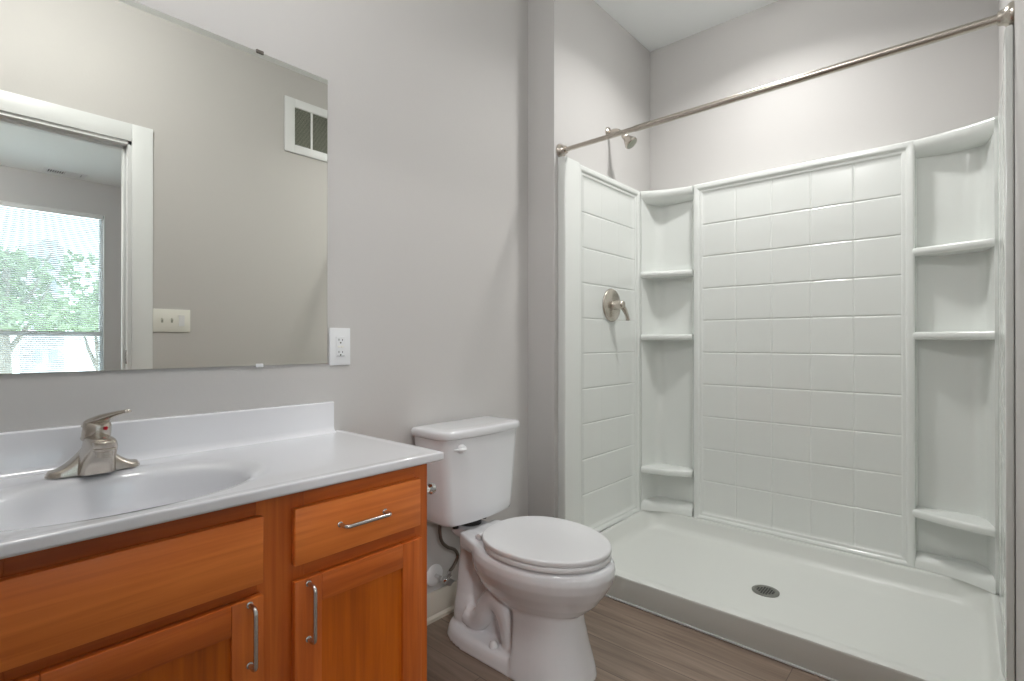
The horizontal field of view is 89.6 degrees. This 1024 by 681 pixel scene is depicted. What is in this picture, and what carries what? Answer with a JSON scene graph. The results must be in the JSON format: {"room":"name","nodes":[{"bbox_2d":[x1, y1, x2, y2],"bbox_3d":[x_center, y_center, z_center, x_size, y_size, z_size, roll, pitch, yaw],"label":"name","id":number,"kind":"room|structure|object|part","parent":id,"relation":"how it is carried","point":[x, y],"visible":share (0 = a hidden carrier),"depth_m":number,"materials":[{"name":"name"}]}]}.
{"room":"bathroom","nodes":[
{"label":"bathroom","id":0,"kind":"room"},
{"bbox_2d":[0,0,527,593],"bbox_3d":[-0.692,-0.323,1.715,0.120,2.855,2.190,0,0,41],"label":"wall","id":1,"kind":"structure","parent":0,"point":[428,99],"depth_m":1.94,"materials":[{"name":"grey paint"}]},
{"bbox_2d":[0,0,327,373],"bbox_3d":[-0.914,-0.395,1.366,0.009,0.950,0.914,0,0,41],"label":"wall mirror","id":2,"kind":"object","parent":1,"relation":"attached to","point":[164,177],"visible":1,"depth_m":1.34,"materials":[{"name":"white mirror"}]},
{"bbox_2d":[0,401,335,479],"bbox_3d":[-0.902,0.253,1.357,0.035,0.103,0.939,0,0,41],"label":"backsplash","id":3,"kind":"structure","parent":1,"relation":"attached to","point":[29,452],"depth_m":1.36,"materials":[{"name":"white stone"}]},
{"bbox_2d":[329,328,349,365],"bbox_3d":[-0.581,0.021,1.741,0.011,0.126,0.077,0,0,41],"label":"wall outlet","id":4,"kind":"object","parent":1,"relation":"attached to","point":[339,338],"visible":1,"depth_m":1.74,"materials":[{"name":"white plastic"}]},
{"bbox_2d":[336,336,344,356],"bbox_3d":[-0.579,0.021,1.740,0.004,0.068,0.033,0,0,41],"label":"receptacle","id":5,"kind":"object","parent":4,"relation":"attached to","point":[340,340],"depth_m":1.74,"materials":[{"name":"white plastic"}]},
{"bbox_2d":[427,580,456,624],"bbox_3d":[-0.255,1.052,2.098,0.022,0.108,1.030,0,0,41],"label":"baseboard","id":6,"kind":"structure","parent":1,"relation":"attached to","point":[440,602],"depth_m":2.06,"materials":[{"name":"beige paint"}]},
{"bbox_2d":[427,525,458,585],"bbox_3d":[-0.264,0.828,2.033,0.096,0.294,0.114,0,0,41],"label":"supply valve","id":7,"kind":"object","parent":1,"relation":"attached to","point":[434,573],"visible":0.95,"depth_m":2.03,"materials":[{"name":"silver metal"}]},
{"bbox_3d":[-0.242,0.933,1.992,0.010,0.029,0.047,0,0,41],"label":"handle","id":8,"kind":"part","parent":7,"relation":"part of","materials":[{"name":"silver metal"}]},
{"bbox_2d":[528,0,649,517],"bbox_3d":[0.413,-0.320,2.846,0.277,2.855,0.969,0,0,41],"label":"wall","id":9,"kind":"structure","parent":0,"point":[587,74],"depth_m":2.48,"materials":[{"name":"grey paint"}]},
{"bbox_2d":[558,156,640,531],"bbox_3d":[0.479,0.057,2.676,0.044,1.825,0.754,0,0,41],"label":"shower surround","id":10,"kind":"object","parent":9,"relation":"attached to","point":[599,359],"visible":0.98,"depth_m":2.63,"materials":[{"name":"white plastic"}]},
{"bbox_2d":[603,289,629,321],"bbox_3d":[0.558,-0.187,2.700,0.086,0.176,0.176,0,0,41],"label":"shower valve","id":11,"kind":"object","parent":10,"relation":"attached to","point":[612,304],"visible":1,"depth_m":2.69,"materials":[{"name":"silver metal"}]},
{"bbox_3d":[0.573,-0.159,2.705,0.071,0.112,0.083,0,0,41],"label":"lever handle","id":12,"kind":"part","parent":11,"relation":"part of","materials":[{"name":"silver metal"}]},
{"bbox_2d":[605,127,636,148],"bbox_3d":[0.578,-1.068,2.703,0.162,0.142,0.071,0,0,41],"label":"showerhead","id":13,"kind":"object","parent":9,"relation":"attached to","point":[629,141],"visible":0.7,"depth_m":2.67,"materials":[{"name":"silver metal"}]},
{"bbox_3d":[0.552,-1.093,2.719,0.101,0.056,0.019,0,0,41],"label":"arm","id":14,"kind":"part","parent":13,"relation":"part of","materials":[{"name":"silver metal"}]},
{"bbox_2d":[556,1,1014,156],"bbox_3d":[0.801,-0.893,1.921,1.533,0.068,0.068,0,0,41],"label":"curtain rod","id":15,"kind":"object","parent":9,"relation":"attached to","point":[1004,17],"visible":0.95,"depth_m":1.70,"materials":[{"name":"silver metal"}]},
{"bbox_2d":[427,596,829,680],"bbox_3d":[1.141,1.139,-0.544,5.854,0.080,5.540,0,0,41],"label":"floor","id":16,"kind":"structure","parent":0,"point":[628,642],"depth_m":1.80,"materials":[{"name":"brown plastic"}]},
{"bbox_2d":[0,464,426,680],"bbox_3d":[-0.702,0.714,1.188,0.556,0.779,0.923,0,0,41],"label":"vanity cabinet","id":17,"kind":"object","parent":16,"relation":"on","point":[327,583],"visible":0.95,"depth_m":1.02,"materials":[{"name":"orange wood"}]},
{"bbox_3d":[-0.652,0.502,0.921,0.020,0.060,0.368,0,0,41],"label":"frame rail","id":18,"kind":"part","parent":17,"relation":"part of","materials":[{"name":"orange wood"}]},
{"bbox_3d":[-0.652,0.352,0.922,0.020,0.057,0.368,0,0,41],"label":"frame rail","id":19,"kind":"part","parent":17,"relation":"part of","materials":[{"name":"orange wood"}]},
{"bbox_3d":[-0.642,0.424,0.903,0.018,0.136,0.398,0,0,41],"label":"false drawer","id":20,"kind":"part","parent":17,"relation":"part of","materials":[{"name":"orange wood"}]},
{"bbox_3d":[-0.642,0.546,0.903,0.018,0.061,0.276,0,0,41],"label":"rail","id":21,"kind":"part","parent":17,"relation":"part of","materials":[{"name":"orange wood"}]},
{"bbox_3d":[-0.645,0.746,0.905,0.007,0.348,0.284,0,0,41],"label":"door","id":22,"kind":"part","parent":17,"relation":"part of","materials":[{"name":"orange wood"}]},
{"bbox_2d":[0,401,443,558],"bbox_3d":[-0.706,0.318,1.207,0.529,0.234,0.974,0,0,41],"label":"countertop","id":23,"kind":"structure","parent":17,"relation":"on","point":[190,465],"depth_m":1.22,"materials":[{"name":"white stone"}]},
{"bbox_2d":[44,409,139,478],"bbox_3d":[-0.925,0.227,1.155,0.153,0.146,0.172,0,0,41],"label":"sink faucet","id":24,"kind":"object","parent":23,"relation":"on","point":[97,454],"visible":1,"depth_m":1.15,"materials":[{"name":"silver metal"}]},
{"bbox_3d":[-0.927,0.257,1.157,0.147,0.085,0.071,0,0,41],"label":"spout","id":25,"kind":"part","parent":24,"relation":"part of","materials":[{"name":"silver metal"}]},
{"bbox_3d":[-0.919,0.192,1.166,0.132,0.077,0.056,0,0,22],"label":"lever handle","id":26,"kind":"part","parent":24,"relation":"part of","materials":[{"name":"silver metal"}]},
{"bbox_3d":[-0.509,0.586,1.013,0.034,0.133,0.013,0,0,41],"label":"handle","id":27,"kind":"part","parent":17,"relation":"part of","materials":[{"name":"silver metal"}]},
{"bbox_3d":[-0.428,0.586,1.105,0.034,0.133,0.013,0,0,41],"label":"handle","id":28,"kind":"part","parent":17,"relation":"part of","materials":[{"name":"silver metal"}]},
{"bbox_3d":[-0.356,0.421,1.227,0.018,0.122,0.336,0,0,41],"label":"drawer","id":29,"kind":"part","parent":17,"relation":"part of","materials":[{"name":"orange wood"}]},
{"bbox_3d":[-0.363,0.503,1.248,0.020,0.060,0.300,0,0,41],"label":"frame rail","id":30,"kind":"part","parent":17,"relation":"part of","materials":[{"name":"orange wood"}]},
{"bbox_3d":[-0.363,0.353,1.248,0.020,0.057,0.300,0,0,41],"label":"frame rail","id":31,"kind":"part","parent":17,"relation":"part of","materials":[{"name":"orange wood"}]},
{"bbox_3d":[-0.354,0.546,1.228,0.018,0.061,0.219,0,0,41],"label":"rail","id":32,"kind":"part","parent":17,"relation":"part of","materials":[{"name":"orange wood"}]},
{"bbox_3d":[-0.357,0.747,1.230,0.007,0.349,0.227,0,0,41],"label":"door","id":33,"kind":"part","parent":17,"relation":"part of","materials":[{"name":"orange wood"}]},
{"bbox_3d":[-0.339,0.418,1.206,0.034,0.013,0.133,0,0,41],"label":"handle","id":34,"kind":"part","parent":17,"relation":"part of","materials":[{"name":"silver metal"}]},
{"bbox_2d":[427,483,436,493],"bbox_3d":[-0.297,0.414,1.482,0.202,0.042,0.053,0,0,41],"label":"paper holder","id":35,"kind":"object","parent":17,"relation":"attached to","point":[431,487],"visible":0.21,"depth_m":1.43,"materials":[{"name":"silver metal"}]},
{"bbox_2d":[411,416,615,680],"bbox_3d":[0.032,0.715,1.855,0.753,0.780,0.431,0,0,41],"label":"toilet","id":36,"kind":"object","parent":16,"relation":"on","point":[526,585],"visible":1,"depth_m":1.75,"materials":[{"name":"white ceramic"}]},
{"bbox_3d":[-0.188,0.394,1.855,0.029,0.034,0.067,0,0,41],"label":"flush lever","id":37,"kind":"part","parent":36,"relation":"part of","materials":[{"name":"white plastic"}]},
{"bbox_3d":[-0.167,0.520,2.031,0.204,0.322,0.414,0,0,41],"label":"tank","id":38,"kind":"part","parent":36,"relation":"part of","materials":[{"name":"white ceramic"}]},
{"bbox_3d":[-0.167,0.341,2.031,0.224,0.033,0.431,0,0,41],"label":"tank lid","id":39,"kind":"part","parent":36,"relation":"part of","materials":[{"name":"white ceramic"}]},
{"bbox_3d":[0.046,0.905,1.815,0.679,0.399,0.384,0,0,41],"label":"bowl","id":40,"kind":"part","parent":36,"relation":"part of","materials":[{"name":"white ceramic"}]},
{"bbox_3d":[0.118,0.676,1.752,0.454,0.018,0.376,0,0,41],"label":"lid","id":41,"kind":"part","parent":36,"relation":"part of","materials":[{"name":"white plastic"}]},
{"bbox_3d":[0.121,0.696,1.750,0.448,0.017,0.374,0,0,41],"label":"seat","id":42,"kind":"part","parent":36,"relation":"part of","materials":[{"name":"white plastic"}]},
{"bbox_2d":[600,511,1004,680],"bbox_3d":[1.096,1.037,2.249,1.532,0.137,0.948,0,0,41],"label":"shower pan","id":43,"kind":"object","parent":16,"relation":"on","point":[829,614],"visible":0.79,"depth_m":2.08,"materials":[{"name":"white plastic"}]},
{"bbox_2d":[594,0,777,51],"bbox_3d":[1.141,-1.806,-0.537,5.854,0.100,5.540,0,0,41],"label":"ceiling","id":44,"kind":"structure","parent":0,"point":[656,24],"depth_m":2.76,"materials":[{"name":"white paint"}]},
{"bbox_2d":[650,0,998,190],"bbox_3d":[1.344,-0.320,2.742,1.810,2.855,0.110,0,0,41],"label":"wall","id":45,"kind":"structure","parent":0,"point":[946,85],"depth_m":2.54,"materials":[{"name":"grey paint"}]},
{"bbox_2d":[640,116,998,594],"bbox_3d":[1.353,0.056,2.527,1.549,1.825,0.198,0,0,41],"label":"shower surround","id":46,"kind":"object","parent":45,"relation":"attached to","point":[819,338],"visible":1,"depth_m":2.39,"materials":[{"name":"white plastic"}]},
{"bbox_2d":[641,463,693,476],"bbox_3d":[0.887,0.739,2.911,0.266,0.038,0.160,0,0,41],"label":"shelf","id":47,"kind":"object","parent":46,"relation":"attached to","point":[667,469],"depth_m":2.90,"materials":[{"name":"white plastic"}]},
{"bbox_2d":[641,334,693,339],"bbox_3d":[0.887,-0.017,2.913,0.266,0.034,0.160,0,0,41],"label":"shelf","id":48,"kind":"object","parent":46,"relation":"attached to","point":[643,336],"depth_m":2.89,"materials":[{"name":"white plastic"}]},
{"bbox_2d":[641,269,693,278],"bbox_3d":[0.887,-0.375,2.914,0.266,0.034,0.160,0,0,41],"label":"shelf","id":49,"kind":"object","parent":46,"relation":"attached to","point":[645,273],"depth_m":2.91,"materials":[{"name":"white plastic"}]},
{"bbox_3d":[0.892,-0.821,2.921,0.266,0.068,0.175,0,0,41],"label":"crown","id":50,"kind":"part","parent":46,"relation":"part of","materials":[{"name":"white plastic"}]},
{"bbox_2d":[912,506,994,536],"bbox_3d":[1.793,0.737,2.110,0.266,0.038,0.160,0,0,41],"label":"shelf","id":51,"kind":"object","parent":46,"relation":"attached to","point":[957,518],"depth_m":2.10,"materials":[{"name":"white plastic"}]},
{"bbox_2d":[912,237,994,256],"bbox_3d":[1.793,-0.378,2.113,0.266,0.034,0.160,0,0,41],"label":"shelf","id":52,"kind":"object","parent":46,"relation":"attached to","point":[984,246],"depth_m":2.10,"materials":[{"name":"white plastic"}]},
{"bbox_3d":[1.798,-0.824,2.120,0.266,0.068,0.175,0,0,41],"label":"crown","id":53,"kind":"part","parent":46,"relation":"part of","materials":[{"name":"white plastic"}]},
{"bbox_2d":[913,331,994,339],"bbox_3d":[1.793,-0.019,2.112,0.266,0.034,0.160,0,0,41],"label":"shelf","id":54,"kind":"object","parent":46,"relation":"attached to","point":[917,335],"depth_m":2.08,"materials":[{"name":"white plastic"}]},
{"bbox_2d":[998,0,1023,680],"bbox_3d":[0.349,-0.327,0.160,0.120,2.855,5.300,0,0,41],"label":"wall","id":55,"kind":"structure","parent":0,"point":[1019,4],"depth_m":1.30,"materials":[{"name":"grey paint"}]},
{"bbox_2d":[998,25,1014,680],"bbox_3d":[1.603,0.054,1.683,0.019,1.825,0.754,0,0,41],"label":"shower surround","id":56,"kind":"object","parent":55,"relation":"attached to","point":[1006,308],"visible":1,"depth_m":1.41,"materials":[{"name":"white plastic"}]}
]}

